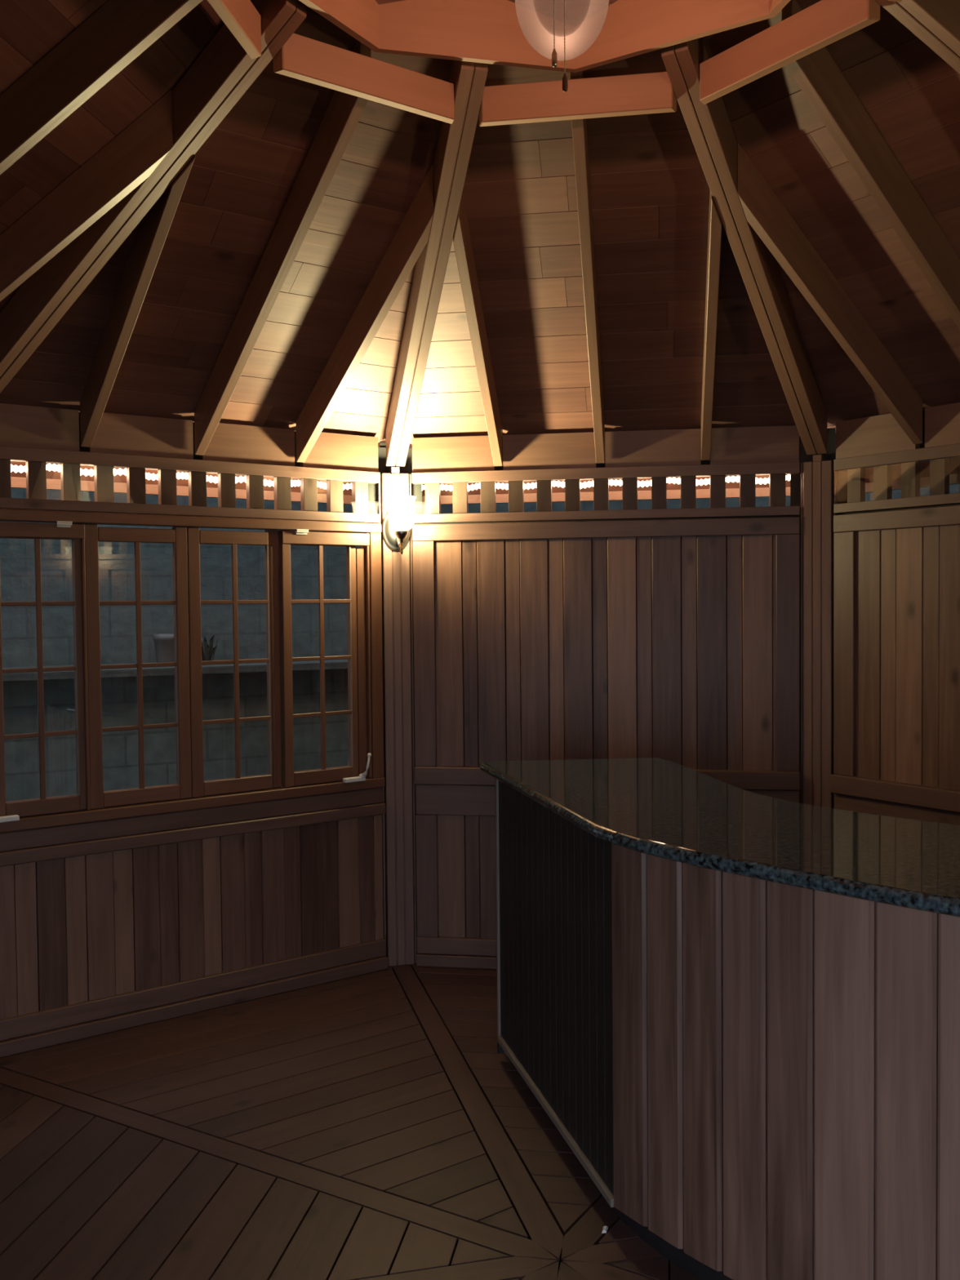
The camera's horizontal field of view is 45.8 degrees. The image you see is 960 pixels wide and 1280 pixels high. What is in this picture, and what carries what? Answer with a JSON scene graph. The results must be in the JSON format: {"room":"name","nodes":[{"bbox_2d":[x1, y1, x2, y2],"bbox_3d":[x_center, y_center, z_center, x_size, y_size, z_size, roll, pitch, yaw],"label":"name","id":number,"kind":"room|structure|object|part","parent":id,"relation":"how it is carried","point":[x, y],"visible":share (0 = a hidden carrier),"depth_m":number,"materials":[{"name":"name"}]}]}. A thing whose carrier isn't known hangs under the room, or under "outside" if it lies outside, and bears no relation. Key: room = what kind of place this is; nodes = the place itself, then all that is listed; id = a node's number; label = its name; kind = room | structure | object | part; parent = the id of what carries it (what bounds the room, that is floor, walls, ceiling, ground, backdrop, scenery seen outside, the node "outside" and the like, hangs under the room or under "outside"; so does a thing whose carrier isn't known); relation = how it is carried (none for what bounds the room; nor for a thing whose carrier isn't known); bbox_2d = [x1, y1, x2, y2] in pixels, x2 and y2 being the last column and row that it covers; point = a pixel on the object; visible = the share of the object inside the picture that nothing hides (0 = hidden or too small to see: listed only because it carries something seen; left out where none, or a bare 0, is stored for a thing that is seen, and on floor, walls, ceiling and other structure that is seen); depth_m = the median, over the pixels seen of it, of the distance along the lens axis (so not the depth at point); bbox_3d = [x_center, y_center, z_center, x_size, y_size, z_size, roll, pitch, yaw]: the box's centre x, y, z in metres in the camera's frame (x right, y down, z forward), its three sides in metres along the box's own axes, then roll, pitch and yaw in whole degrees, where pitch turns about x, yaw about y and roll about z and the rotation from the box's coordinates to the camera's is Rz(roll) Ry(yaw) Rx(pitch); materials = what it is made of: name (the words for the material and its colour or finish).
{"room":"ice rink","nodes":[
{"label":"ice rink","id":0,"kind":"room"},
{"bbox_2d":[45,463,60,471],"bbox_3d":[-1.574,-0.658,4.203,0.099,0.042,0.221,-2,2,-36],"label":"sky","id":1,"kind":"structure","parent":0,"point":[49,467],"depth_m":4.41,"materials":[{"name":"white"}]},
{"bbox_2d":[80,468,93,475],"bbox_3d":[-1.510,-0.664,4.358,0.104,0.042,0.216,-2,2,-36],"label":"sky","id":2,"kind":"structure","parent":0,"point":[85,472],"depth_m":4.48,"materials":[{"name":"white"}]},
{"bbox_2d":[113,468,126,475],"bbox_3d":[-1.383,-0.666,4.367,0.110,0.042,0.234,-2,2,-36],"label":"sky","id":3,"kind":"structure","parent":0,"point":[120,471],"depth_m":4.57,"materials":[{"name":"white"}]},
{"bbox_2d":[145,472,158,479],"bbox_3d":[-1.308,-0.671,4.520,0.122,0.042,0.225,-2,2,-36],"label":"string lights","id":4,"kind":"object","parent":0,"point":[148,476],"depth_m":4.66},
{"bbox_2d":[176,471,188,479],"bbox_3d":[-1.176,-0.672,4.503,0.108,0.042,0.226,-2,2,-36],"label":"string lights","id":5,"kind":"object","parent":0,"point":[182,475],"depth_m":4.72},
{"bbox_2d":[0,403,388,1057],"bbox_3d":[-1.132,0.312,4.630,1.700,2.394,0.081,-2,2,-36],"label":"wall","id":6,"kind":"structure","parent":0,"point":[108,926],"depth_m":4.57,"materials":[{"name":"brown wood"}]},
{"bbox_2d":[0,520,90,822],"bbox_3d":[-1.663,0.108,4.234,0.402,1.103,0.111,-2,3,-45],"label":"window","id":7,"kind":"structure","parent":6,"relation":"in","point":[10,811],"depth_m":4.26,"materials":[{"name":"brown wood"}]},
{"bbox_2d":[84,524,191,808],"bbox_3d":[-1.348,0.098,4.481,0.408,1.095,0.038,-2,2,-36],"label":"window","id":8,"kind":"structure","parent":6,"relation":"in","point":[94,534],"depth_m":4.47,"materials":[{"name":"brown wood"}]},
{"bbox_2d":[0,445,380,523],"bbox_3d":[-1.144,-0.615,4.604,1.692,0.225,0.050,-2,2,-36],"label":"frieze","id":9,"kind":"object","parent":6,"relation":"in","point":[70,458],"depth_m":4.55,"materials":[{"name":"brown wood"}]},
{"bbox_2d":[0,508,385,832],"bbox_3d":[-1.142,0.092,4.630,1.695,1.182,0.085,-2,2,-36],"label":"trim","id":10,"kind":"structure","parent":6,"relation":"attached to","point":[378,780],"depth_m":4.71,"materials":[{"name":"brown wood"}]},
{"bbox_3d":[-1.123,0.747,4.637,1.692,0.120,0.054,-2,2,-36],"label":"apron rail","id":11,"kind":"part","parent":6,"relation":"part of","materials":[{"name":"brown wood"}]},
{"bbox_3d":[-1.114,1.443,4.657,1.692,0.129,0.055,-2,2,-36],"label":"rail","id":12,"kind":"part","parent":6,"relation":"part of","materials":[{"name":"brown wood"}]},
{"bbox_2d":[186,527,281,797],"bbox_3d":[-1.017,0.087,4.721,0.406,1.095,0.038,-2,2,-36],"label":"window","id":13,"kind":"structure","parent":6,"relation":"in","point":[195,536],"depth_m":4.71,"materials":[{"name":"brown wood"}]},
{"bbox_2d":[277,528,372,787],"bbox_3d":[-0.656,0.076,4.942,0.426,1.103,0.126,-2,2,-36],"label":"window","id":14,"kind":"structure","parent":6,"relation":"in","point":[357,563],"depth_m":4.98,"materials":[{"name":"brown wood"}]},
{"bbox_3d":[-0.503,0.551,5.010,0.049,0.107,0.027,0,2,12],"label":"crank handle","id":15,"kind":"part","parent":14,"relation":"part of","materials":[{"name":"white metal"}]},
{"bbox_2d":[206,475,217,483],"bbox_3d":[-1.097,-0.678,4.649,0.127,0.042,0.222,-2,2,-36],"label":"string lights","id":16,"kind":"object","parent":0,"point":[211,478],"depth_m":4.79},
{"bbox_2d":[235,475,246,483],"bbox_3d":[-0.982,-0.679,4.663,0.113,0.042,0.245,-2,2,-36],"label":"string lights","id":17,"kind":"object","parent":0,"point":[241,479],"depth_m":4.87},
{"bbox_2d":[263,479,273,486],"bbox_3d":[-0.897,-0.684,4.799,0.133,0.042,0.229,-2,2,-36],"label":"string lights","id":18,"kind":"object","parent":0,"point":[269,483],"depth_m":4.96},
{"bbox_2d":[290,480,300,486],"bbox_3d":[-0.785,-0.686,4.824,0.127,0.042,0.223,-2,2,-36],"label":"string lights","id":19,"kind":"object","parent":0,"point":[294,482],"depth_m":5.03},
{"bbox_2d":[317,481,326,488],"bbox_3d":[-0.683,-0.690,4.917,0.159,0.042,0.235,-2,2,-36],"label":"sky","id":20,"kind":"structure","parent":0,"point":[320,484],"depth_m":5.09,"materials":[{"name":"white"}]},
{"bbox_2d":[342,483,351,489],"bbox_3d":[-0.580,-0.693,4.980,0.123,0.042,0.231,-2,2,-36],"label":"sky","id":21,"kind":"structure","parent":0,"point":[348,486],"depth_m":5.18,"materials":[{"name":"white"}]},
{"bbox_2d":[0,962,699,1279],"bbox_3d":[0.202,1.625,2.854,4.841,0.140,4.841,0,2,9],"label":"floor","id":22,"kind":"structure","parent":0,"point":[372,1126],"depth_m":3.42,"materials":[{"name":"brown wood"}]},
{"bbox_2d":[368,442,422,966],"bbox_3d":[-0.377,0.295,5.168,0.260,2.379,0.066,-1,2,-14],"label":"post","id":23,"kind":"object","parent":22,"relation":"on","point":[395,488],"visible":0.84,"depth_m":5.14,"materials":[{"name":"brown wood"}]},
{"bbox_2d":[382,506,410,554],"bbox_3d":[-0.352,-0.501,5.009,0.132,0.253,0.206,-1,2,-14],"label":"wall sconce","id":24,"kind":"object","parent":23,"relation":"attached to","point":[396,526],"visible":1,"depth_m":5.09,"materials":[{"name":"silver metal"}]},
{"bbox_3d":[-0.357,-0.444,5.033,0.014,0.066,0.132,-1,2,-13],"label":"arm","id":25,"kind":"part","parent":24,"relation":"part of","materials":[{"name":"silver metal"}]},
{"bbox_2d":[601,1226,608,1233],"bbox_3d":[0.328,1.546,2.982,0.014,0.007,0.031,0,2,13],"label":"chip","id":26,"kind":"object","parent":22,"relation":"on","point":[605,1228],"visible":1,"depth_m":2.98,"materials":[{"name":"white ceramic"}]},
{"bbox_2d":[494,778,959,1279],"bbox_3d":[0.879,1.030,2.974,0.964,1.030,2.890,-2,2,-33],"label":"bar cabinet","id":27,"kind":"object","parent":22,"relation":"on","point":[759,1078],"visible":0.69,"depth_m":2.59,"materials":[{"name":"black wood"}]},
{"bbox_3d":[0.070,0.960,4.056,0.022,0.945,0.018,-1,2,-14],"label":"corner trim","id":28,"kind":"part","parent":27,"relation":"part of","materials":[{"name":"brown wood"}]},
{"bbox_3d":[0.212,1.442,3.502,0.024,0.022,1.153,-1,2,-14],"label":"trim","id":29,"kind":"part","parent":27,"relation":"part of","materials":[{"name":"brown wood"}]},
{"bbox_3d":[0.213,0.967,3.495,0.014,0.924,1.141,-1,2,-14],"label":"panel","id":30,"kind":"part","parent":27,"relation":"part of","materials":[{"name":"brown wood"}]},
{"bbox_2d":[479,757,959,917],"bbox_3d":[0.881,0.496,2.981,1.038,0.036,2.993,-2,2,-33],"label":"countertop","id":31,"kind":"structure","parent":27,"relation":"on","point":[655,806],"depth_m":2.89,"materials":[{"name":"stone"}]},
{"bbox_2d":[790,427,847,808],"bbox_3d":[1.455,0.287,4.877,0.260,2.379,0.066,1,2,31],"label":"post","id":32,"kind":"object","parent":22,"relation":"on","point":[817,486],"visible":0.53,"depth_m":4.84,"materials":[{"name":"brown wood"}]},
{"bbox_2d":[440,484,452,491],"bbox_3d":[-0.150,-0.701,5.074,0.079,0.042,0.293,0,2,9],"label":"string lights","id":33,"kind":"object","parent":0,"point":[446,487],"depth_m":5.26},
{"bbox_2d":[467,483,479,491],"bbox_3d":[-0.029,-0.702,5.067,0.102,0.042,0.310,0,2,9],"label":"string lights","id":34,"kind":"object","parent":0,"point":[476,486],"depth_m":5.25},
{"bbox_2d":[0,0,959,505],"bbox_3d":[0.174,-1.290,2.758,5.320,1.444,5.320,0,2,9],"label":"ceiling","id":35,"kind":"structure","parent":0,"point":[650,188],"depth_m":4.07,"materials":[{"name":"brown wood"}]},
{"bbox_2d":[10,464,26,472],"bbox_3d":[-1.723,-0.658,4.226,0.096,0.042,0.228,-2,2,-36],"label":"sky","id":36,"kind":"structure","parent":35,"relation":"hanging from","point":[15,468],"depth_m":4.35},
{"bbox_2d":[0,89,173,301],"bbox_3d":[-1.430,-1.166,3.474,1.067,0.918,0.039,0,2,9],"label":"rafter","id":37,"kind":"object","parent":35,"relation":"attached to","point":[126,162],"visible":1,"depth_m":3.41,"materials":[{"name":"brown wood"}]},
{"bbox_2d":[0,0,202,174],"bbox_3d":[-1.361,-1.252,3.002,1.352,1.120,0.039,0,2,9],"label":"rafter","id":38,"kind":"object","parent":35,"relation":"attached to","point":[118,32],"visible":1,"depth_m":2.92,"materials":[{"name":"brown wood"}]},
{"bbox_2d":[80,154,195,447],"bbox_3d":[-1.188,-1.181,3.869,0.039,0.918,1.067,-2,2,-36],"label":"rafter","id":39,"kind":"object","parent":35,"relation":"attached to","point":[153,230],"visible":0.8,"depth_m":3.87,"materials":[{"name":"brown wood"}]},
{"bbox_2d":[0,0,306,393],"bbox_3d":[-1.185,-1.321,3.589,1.594,1.195,0.086,1,2,31],"label":"rafter","id":40,"kind":"object","parent":35,"relation":"attached to","point":[224,71],"visible":0.78,"depth_m":3.47,"materials":[{"name":"brown wood"}]},
{"bbox_2d":[207,0,261,59],"bbox_3d":[-0.674,-1.676,2.879,0.036,0.113,0.625,0,2,9],"label":"board","id":41,"kind":"object","parent":40,"relation":"attached to","point":[242,18],"visible":1,"depth_m":3.05,"materials":[{"name":"brown wood"}]},
{"bbox_2d":[194,40,371,455],"bbox_3d":[-0.740,-1.291,4.016,0.039,1.120,1.352,-2,2,-36],"label":"rafter","id":42,"kind":"object","parent":35,"relation":"attached to","point":[344,112],"visible":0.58,"depth_m":3.92,"materials":[{"name":"brown wood"}]},
{"bbox_2d":[295,164,433,462],"bbox_3d":[-0.457,-1.206,4.400,0.039,0.918,1.067,-2,2,-36],"label":"rafter","id":43,"kind":"object","parent":35,"relation":"attached to","point":[411,238],"visible":1,"depth_m":4.33,"materials":[{"name":"brown wood"}]},
{"bbox_2d":[385,60,488,466],"bbox_3d":[-0.199,-1.353,4.306,0.086,1.195,1.594,-1,2,-13],"label":"rafter","id":44,"kind":"object","parent":35,"relation":"attached to","point":[455,140],"visible":0.77,"depth_m":4.13,"materials":[{"name":"brown wood"}]},
{"bbox_2d":[273,32,454,124],"bbox_3d":[-0.333,-1.697,3.436,0.625,0.113,0.036,-2,2,-36],"label":"board","id":45,"kind":"object","parent":44,"relation":"attached to","point":[302,58],"visible":0.82,"depth_m":3.41,"materials":[{"name":"brown wood"}]},
{"bbox_2d":[453,192,502,466],"bbox_3d":[-0.006,-1.214,4.508,0.039,0.918,1.067,0,2,9],"label":"rafter","id":46,"kind":"object","parent":35,"relation":"attached to","point":[462,242],"visible":0.8,"depth_m":4.44,"materials":[{"name":"brown wood"}]},
{"bbox_2d":[298,0,790,72],"bbox_3d":[0.167,-2.038,2.733,1.534,0.580,1.534,-1,2,-13],"label":"ceiling panel","id":47,"kind":"object","parent":35,"relation":"attached to","point":[477,31],"visible":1,"depth_m":3.42,"materials":[{"name":"brown wood"}]},
{"bbox_2d":[515,0,608,92],"bbox_3d":[0.196,-1.787,2.737,0.228,1.032,0.228,-2,2,-36],"label":"ceiling light","id":48,"kind":"object","parent":47,"relation":"hanging from","point":[560,30],"visible":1,"depth_m":2.69,"materials":[{"name":"white glass"}]},
{"bbox_3d":[0.175,-1.554,2.653,0.004,0.373,0.070,0,2,9],"label":"pull chain","id":49,"kind":"part","parent":48,"relation":"part of","materials":[{"name":"white metal"}]},
{"bbox_3d":[0.172,-1.346,2.627,0.013,0.042,0.013,0,2,9],"label":"chain knob","id":50,"kind":"part","parent":48,"relation":"part of","materials":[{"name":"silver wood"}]},
{"bbox_3d":[0.198,-1.518,2.746,0.228,0.214,0.228,0,2,9],"label":"lamp shade","id":51,"kind":"part","parent":48,"relation":"part of","materials":[{"name":"white glass"}]},
{"bbox_3d":[0.193,-1.525,2.651,0.004,0.431,0.071,-1,2,-2],"label":"pull chain","id":52,"kind":"part","parent":48,"relation":"part of","materials":[{"name":"white metal"}]},
{"bbox_3d":[0.196,-1.288,2.625,0.013,0.042,0.013,0,2,9],"label":"chain knob","id":53,"kind":"part","parent":48,"relation":"part of","materials":[{"name":"brown wood"}]},
{"bbox_2d":[570,71,604,463],"bbox_3d":[0.417,-1.312,4.293,0.039,1.120,1.352,0,2,9],"label":"rafter","id":54,"kind":"object","parent":35,"relation":"attached to","point":[579,126],"visible":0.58,"depth_m":4.14,"materials":[{"name":"brown wood"}]},
{"bbox_2d":[701,189,721,460],"bbox_3d":[0.887,-1.217,4.367,0.039,0.918,1.067,0,2,9],"label":"rafter","id":55,"kind":"object","parent":35,"relation":"attached to","point":[714,233],"visible":0.8,"depth_m":4.29,"materials":[{"name":"brown wood"}]},
{"bbox_2d":[661,37,826,454],"bbox_3d":[1.006,-1.359,4.115,0.086,1.195,1.594,1,2,31],"label":"rafter","id":56,"kind":"object","parent":35,"relation":"attached to","point":[708,126],"visible":0.84,"depth_m":3.99,"materials":[{"name":"brown wood"}]},
{"bbox_2d":[479,71,676,126],"bbox_3d":[0.304,-1.708,3.589,0.625,0.113,0.036,0,2,9],"label":"board","id":57,"kind":"object","parent":56,"relation":"attached to","point":[648,93],"visible":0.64,"depth_m":3.57,"materials":[{"name":"brown wood"}]},
{"bbox_2d":[755,477,769,484],"bbox_3d":[1.222,-0.708,4.906,0.077,0.042,0.256,0,2,9],"label":"string lights","id":58,"kind":"object","parent":35,"relation":"hanging from","point":[760,481],"depth_m":5.05},
{"bbox_2d":[737,142,922,444],"bbox_3d":[1.282,-1.213,4.125,1.067,0.918,0.039,-2,2,-36],"label":"rafter","id":59,"kind":"object","parent":35,"relation":"attached to","point":[764,211],"visible":1,"depth_m":4.08,"materials":[{"name":"brown wood"}]},
{"bbox_2d":[782,0,959,328],"bbox_3d":[1.431,-1.301,3.672,1.352,1.120,0.039,-2,2,-36],"label":"rafter","id":60,"kind":"object","parent":35,"relation":"attached to","point":[816,73],"visible":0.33,"depth_m":3.50,"materials":[{"name":"brown wood"}]},
{"bbox_2d":[875,0,959,73],"bbox_3d":[1.723,-1.333,3.129,1.594,1.195,0.086,-1,2,-13],"label":"rafter","id":61,"kind":"object","parent":35,"relation":"attached to","point":[935,23],"visible":1,"depth_m":2.97,"materials":[{"name":"brown wood"}]},
{"bbox_2d":[699,0,879,104],"bbox_3d":[0.862,-1.702,3.247,0.036,0.113,0.625,-2,2,-36],"label":"board","id":62,"kind":"object","parent":61,"relation":"attached to","point":[824,23],"visible":1,"depth_m":3.22,"materials":[{"name":"brown wood"}]},
{"bbox_2d":[495,482,508,489],"bbox_3d":[0.099,-0.701,5.026,0.069,0.042,0.290,0,2,9],"label":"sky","id":63,"kind":"structure","parent":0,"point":[498,486],"depth_m":5.24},
{"bbox_2d":[523,482,536,489],"bbox_3d":[0.220,-0.703,5.035,0.085,0.042,0.272,0,2,9],"label":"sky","id":64,"kind":"structure","parent":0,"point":[527,486],"depth_m":5.21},
{"bbox_2d":[551,480,564,488],"bbox_3d":[0.345,-0.702,4.978,0.061,0.042,0.287,0,2,9],"label":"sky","id":65,"kind":"structure","parent":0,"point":[554,483],"depth_m":5.18,"materials":[{"name":"white"}]},
{"bbox_2d":[580,480,593,488],"bbox_3d":[0.470,-0.704,5.006,0.073,0.042,0.307,0,2,9],"label":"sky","id":66,"kind":"structure","parent":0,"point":[584,485],"depth_m":5.16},
{"bbox_2d":[411,425,799,968],"bbox_3d":[0.541,0.283,5.030,1.700,2.394,0.082,0,2,9],"label":"wall","id":67,"kind":"structure","parent":0,"point":[660,632],"depth_m":5.02,"materials":[{"name":"brown wood"}]},
{"bbox_3d":[0.550,1.414,5.057,1.692,0.129,0.053,0,2,9],"label":"rail","id":68,"kind":"part","parent":67,"relation":"part of","materials":[{"name":"brown wood"}]},
{"bbox_2d":[411,462,799,523],"bbox_3d":[0.533,-0.644,5.006,1.692,0.225,0.050,0,2,9],"label":"air vent","id":69,"kind":"object","parent":67,"relation":"in","point":[572,473],"depth_m":4.98,"materials":[{"name":"brown wood"}]},
{"bbox_3d":[0.533,-0.486,5.002,1.692,0.074,0.039,0,2,9],"label":"rail","id":70,"kind":"part","parent":67,"relation":"part of","materials":[{"name":"brown wood"}]},
{"bbox_3d":[0.542,0.680,5.031,1.692,0.221,0.057,0,2,9],"label":"rail","id":71,"kind":"part","parent":67,"relation":"part of","materials":[{"name":"brown wood"}]},
{"bbox_2d":[608,479,622,485],"bbox_3d":[0.587,-0.702,4.916,0.057,0.042,0.248,0,2,9],"label":"string lights","id":72,"kind":"object","parent":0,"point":[619,482],"depth_m":5.15},
{"bbox_2d":[637,480,651,487],"bbox_3d":[0.720,-0.706,4.981,0.060,0.042,0.271,0,2,9],"label":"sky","id":73,"kind":"structure","parent":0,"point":[646,483],"depth_m":5.13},
{"bbox_2d":[666,477,680,484],"bbox_3d":[0.832,-0.703,4.871,0.057,0.042,0.246,0,2,9],"label":"string lights","id":74,"kind":"object","parent":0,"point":[669,480],"depth_m":5.10},
{"bbox_2d":[696,478,710,485],"bbox_3d":[0.969,-0.707,4.934,0.062,0.042,0.273,0,2,9],"label":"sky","id":75,"kind":"structure","parent":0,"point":[705,482],"depth_m":5.08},
{"bbox_2d":[725,475,739,482],"bbox_3d":[1.075,-0.704,4.828,0.064,0.042,0.243,0,2,9],"label":"string lights","id":76,"kind":"object","parent":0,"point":[728,479],"depth_m":5.07},
{"bbox_2d":[831,402,959,825],"bbox_3d":[2.007,0.298,4.132,0.083,2.394,1.700,-2,2,-36],"label":"wall","id":77,"kind":"structure","parent":0,"point":[896,562],"depth_m":4.56,"materials":[{"name":"brown wood"}]},
{"bbox_3d":[2.001,0.695,4.138,0.057,0.221,1.692,-2,2,-36],"label":"rail","id":78,"kind":"part","parent":77,"relation":"part of","materials":[{"name":"brown wood"}]},
{"bbox_3d":[1.997,-0.471,4.105,0.039,0.074,1.692,-2,2,-36],"label":"rail","id":79,"kind":"part","parent":77,"relation":"part of","materials":[{"name":"brown wood"}]},
{"bbox_2d":[833,443,959,513],"bbox_3d":[2.003,-0.629,4.105,0.050,0.225,1.692,-2,2,-36],"label":"air vent","id":80,"kind":"object","parent":77,"relation":"in","point":[910,456],"depth_m":4.53,"materials":[{"name":"brown wood"}]},
{"bbox_3d":[0.204,1.828,2.860,18.000,0.255,18.000,0,2,9],"label":"ground","id":81,"kind":"structure","parent":0,"visible":0},
{"bbox_2d":[0,484,959,801],"bbox_3d":[0.584,-0.065,4.024,8.800,3.445,6.223,0,2,18],"label":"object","id":82,"kind":"structure","parent":81,"relation":"on","point":[116,559],"depth_m":6.14,"materials":[{"name":"stone"}]},
{"bbox_2d":[152,633,174,662],"bbox_3d":[-1.665,0.051,6.007,0.124,0.165,0.124,0,2,9],"label":"plant pot","id":83,"kind":"object","parent":82,"relation":"on","point":[163,642],"visible":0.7,"depth_m":5.96,"materials":[{"name":"grey ceramic"}]},
{"bbox_2d":[201,633,219,661],"bbox_3d":[-1.498,0.041,6.232,0.150,0.168,0.160,0,2,17],"label":"plant","id":84,"kind":"object","parent":82,"relation":"on","point":[207,651],"visible":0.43,"depth_m":6.22,"materials":[{"name":"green plant"}]},
{"bbox_2d":[785,474,790,480],"bbox_3d":[1.298,-0.705,4.784,0.032,0.042,0.231,0,2,9],"label":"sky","id":85,"kind":"structure","parent":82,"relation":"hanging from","point":[788,477],"depth_m":5.02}
]}

